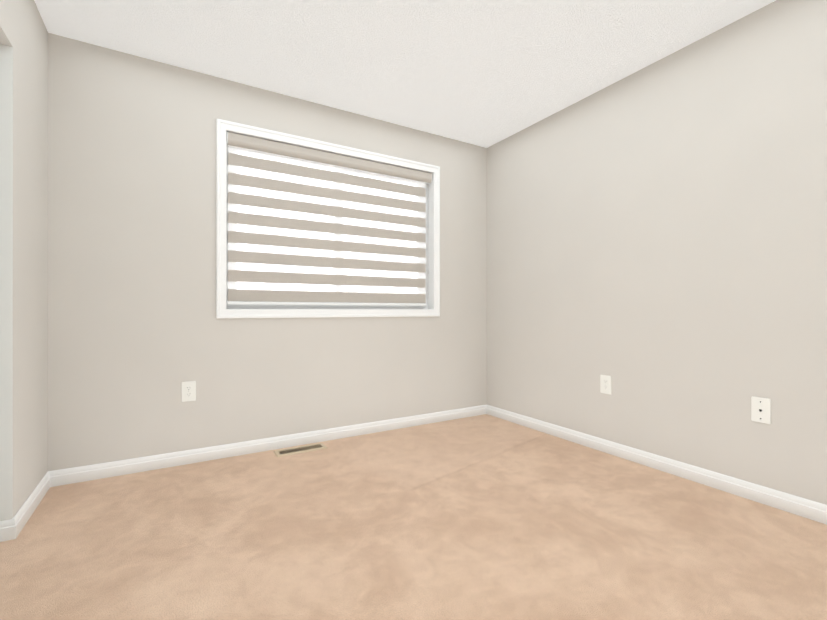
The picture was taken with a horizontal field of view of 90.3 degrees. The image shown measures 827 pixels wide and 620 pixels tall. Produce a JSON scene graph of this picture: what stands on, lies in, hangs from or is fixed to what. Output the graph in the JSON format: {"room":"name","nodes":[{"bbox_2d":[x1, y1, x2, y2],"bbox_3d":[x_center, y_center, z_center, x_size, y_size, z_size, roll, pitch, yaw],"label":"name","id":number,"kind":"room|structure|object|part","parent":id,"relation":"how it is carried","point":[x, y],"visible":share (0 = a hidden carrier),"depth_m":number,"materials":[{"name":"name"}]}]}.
{"room":"empty bedroom","nodes":[
{"label":"empty bedroom","id":0,"kind":"room"},
{"bbox_2d":[0,0,47,516],"bbox_3d":[-1.127,-0.272,0.694,0.115,2.440,3.460,0,0,-31],"label":"wall","id":1,"kind":"structure","parent":0,"point":[23,32],"depth_m":1.92,"materials":[{"name":"paint"}]},
{"bbox_2d":[0,44,12,520],"bbox_3d":[-1.324,-0.072,1.025,0.114,2.040,1.530,0,0,-31],"label":"door frame","id":2,"kind":"structure","parent":1,"relation":"attached to","point":[6,282],"depth_m":1.70,"materials":[{"name":"white paint"}]},
{"bbox_2d":[0,470,55,541],"bbox_3d":[-1.800,0.907,1.937,0.023,0.083,0.553,0,0,-31],"label":"baseboard","id":3,"kind":"structure","parent":1,"relation":"attached to","point":[11,529],"depth_m":1.85,"materials":[{"name":"white paint"}]},
{"bbox_2d":[48,33,486,470],"bbox_3d":[-0.686,-0.270,3.064,3.388,2.440,0.160,0,0,-31],"label":"wall","id":4,"kind":"structure","parent":0,"point":[138,332],"depth_m":2.54,"materials":[{"name":"paint"}]},
{"bbox_2d":[181,381,195,401],"bbox_3d":[-1.390,0.503,2.546,0.079,0.124,0.008,0,0,-31],"label":"outlet","id":5,"kind":"object","parent":4,"relation":"attached to","point":[188,390],"visible":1,"depth_m":2.54,"materials":[{"name":"white plastic"}]},
{"bbox_2d":[56,405,487,485],"bbox_3d":[-0.650,0.908,2.984,3.050,0.083,0.013,0,0,-31],"label":"baseboard","id":6,"kind":"structure","parent":4,"relation":"attached to","point":[147,463],"depth_m":2.70,"materials":[{"name":"white paint"}]},
{"bbox_2d":[216,118,439,318],"bbox_3d":[-0.516,-0.583,3.062,1.723,1.275,0.017,0,0,-31],"label":"window frame","id":7,"kind":"structure","parent":4,"relation":"in","point":[223,127],"depth_m":2.87,"materials":[{"name":"white paint"}]},
{"bbox_2d":[227,131,432,308],"bbox_3d":[-0.559,-0.583,3.134,1.627,1.179,0.150,0,0,-31],"label":"liner","id":8,"kind":"object","parent":4,"relation":"attached to","point":[430,245],"visible":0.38,"depth_m":3.50,"materials":[{"name":"white paint"}]},
{"bbox_2d":[226,146,427,308],"bbox_3d":[-0.579,-0.583,3.168,1.601,1.158,0.067,0,0,-31],"label":"window","id":9,"kind":"structure","parent":8,"relation":"attached to","point":[327,307],"depth_m":3.11,"materials":[{"name":"white plastic"}]},
{"bbox_3d":[-0.885,-0.589,2.966,0.786,1.062,0.034,0,0,-31],"label":"window sash","id":10,"kind":"part","parent":9,"relation":"part of","materials":[{"name":"white fabric"}]},
{"bbox_2d":[227,132,431,306],"bbox_3d":[-0.542,-0.594,3.103,1.589,1.128,0.072,0,0,-31],"label":"window blind","id":11,"kind":"object","parent":9,"relation":"attached to","point":[279,295],"visible":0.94,"depth_m":3.03,"materials":[{"name":"beige fabric"}]},
{"bbox_3d":[-0.563,-0.044,3.109,1.547,0.029,0.028,0,0,-31],"label":"rail","id":12,"kind":"part","parent":11,"relation":"part of","materials":[{"name":"white plastic"}]},
{"bbox_3d":[-0.270,-0.589,3.371,0.780,1.062,0.024,0,0,-31],"label":"window sash","id":13,"kind":"part","parent":9,"relation":"part of","materials":[{"name":"white fabric"}]},
{"bbox_2d":[34,0,775,147],"bbox_3d":[-0.077,-1.542,1.321,4.128,0.100,3.780,0,0,-31],"label":"ceiling","id":14,"kind":"structure","parent":0,"point":[485,73],"depth_m":2.31,"materials":[{"name":"white paint"}]},
{"bbox_2d":[0,414,826,619],"bbox_3d":[-0.077,0.998,1.318,4.128,0.100,3.780,0,0,-31],"label":"floor","id":15,"kind":"structure","parent":0,"point":[484,517],"depth_m":1.69,"materials":[{"name":"carpet"}]},
{"bbox_2d":[273,443,326,456],"bbox_3d":[-0.764,0.944,2.791,0.335,0.010,0.122,0,0,-31],"label":"air vent register","id":16,"kind":"object","parent":15,"relation":"on","point":[297,450],"visible":0.98,"depth_m":2.78,"materials":[{"name":"beige metal"}]},
{"bbox_2d":[487,0,826,504],"bbox_3d":[1.668,-0.271,2.266,0.160,2.440,3.620,0,0,-31],"label":"wall","id":17,"kind":"structure","parent":0,"point":[657,241],"depth_m":2.33,"materials":[{"name":"paint"}]},
{"bbox_2d":[600,375,610,394],"bbox_3d":[1.283,0.498,2.748,0.008,0.124,0.079,0,0,-31],"label":"outlet","id":18,"kind":"object","parent":17,"relation":"attached to","point":[605,384],"visible":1,"depth_m":2.75,"materials":[{"name":"white plastic"}]},
{"bbox_2d":[488,405,826,524],"bbox_3d":[1.553,0.908,2.290,0.013,0.083,3.460,0,0,-31],"label":"baseboard","id":19,"kind":"structure","parent":17,"relation":"attached to","point":[816,511],"depth_m":2.32,"materials":[{"name":"white paint"}]},
{"bbox_2d":[751,396,770,423],"bbox_3d":[1.712,0.494,2.029,0.007,0.124,0.079,0,0,-31],"label":"wall jack","id":20,"kind":"object","parent":17,"relation":"attached to","point":[760,410],"visible":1,"depth_m":2.02,"materials":[{"name":"white plastic"}]},
{"label":"outside","id":21,"kind":"structure","parent":0,"visible":0},
{"bbox_2d":[237,152,416,293],"bbox_3d":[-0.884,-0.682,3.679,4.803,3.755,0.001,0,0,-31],"label":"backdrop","id":22,"kind":"structure","parent":21,"point":[322,232],"depth_m":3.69,"materials":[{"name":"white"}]}
]}

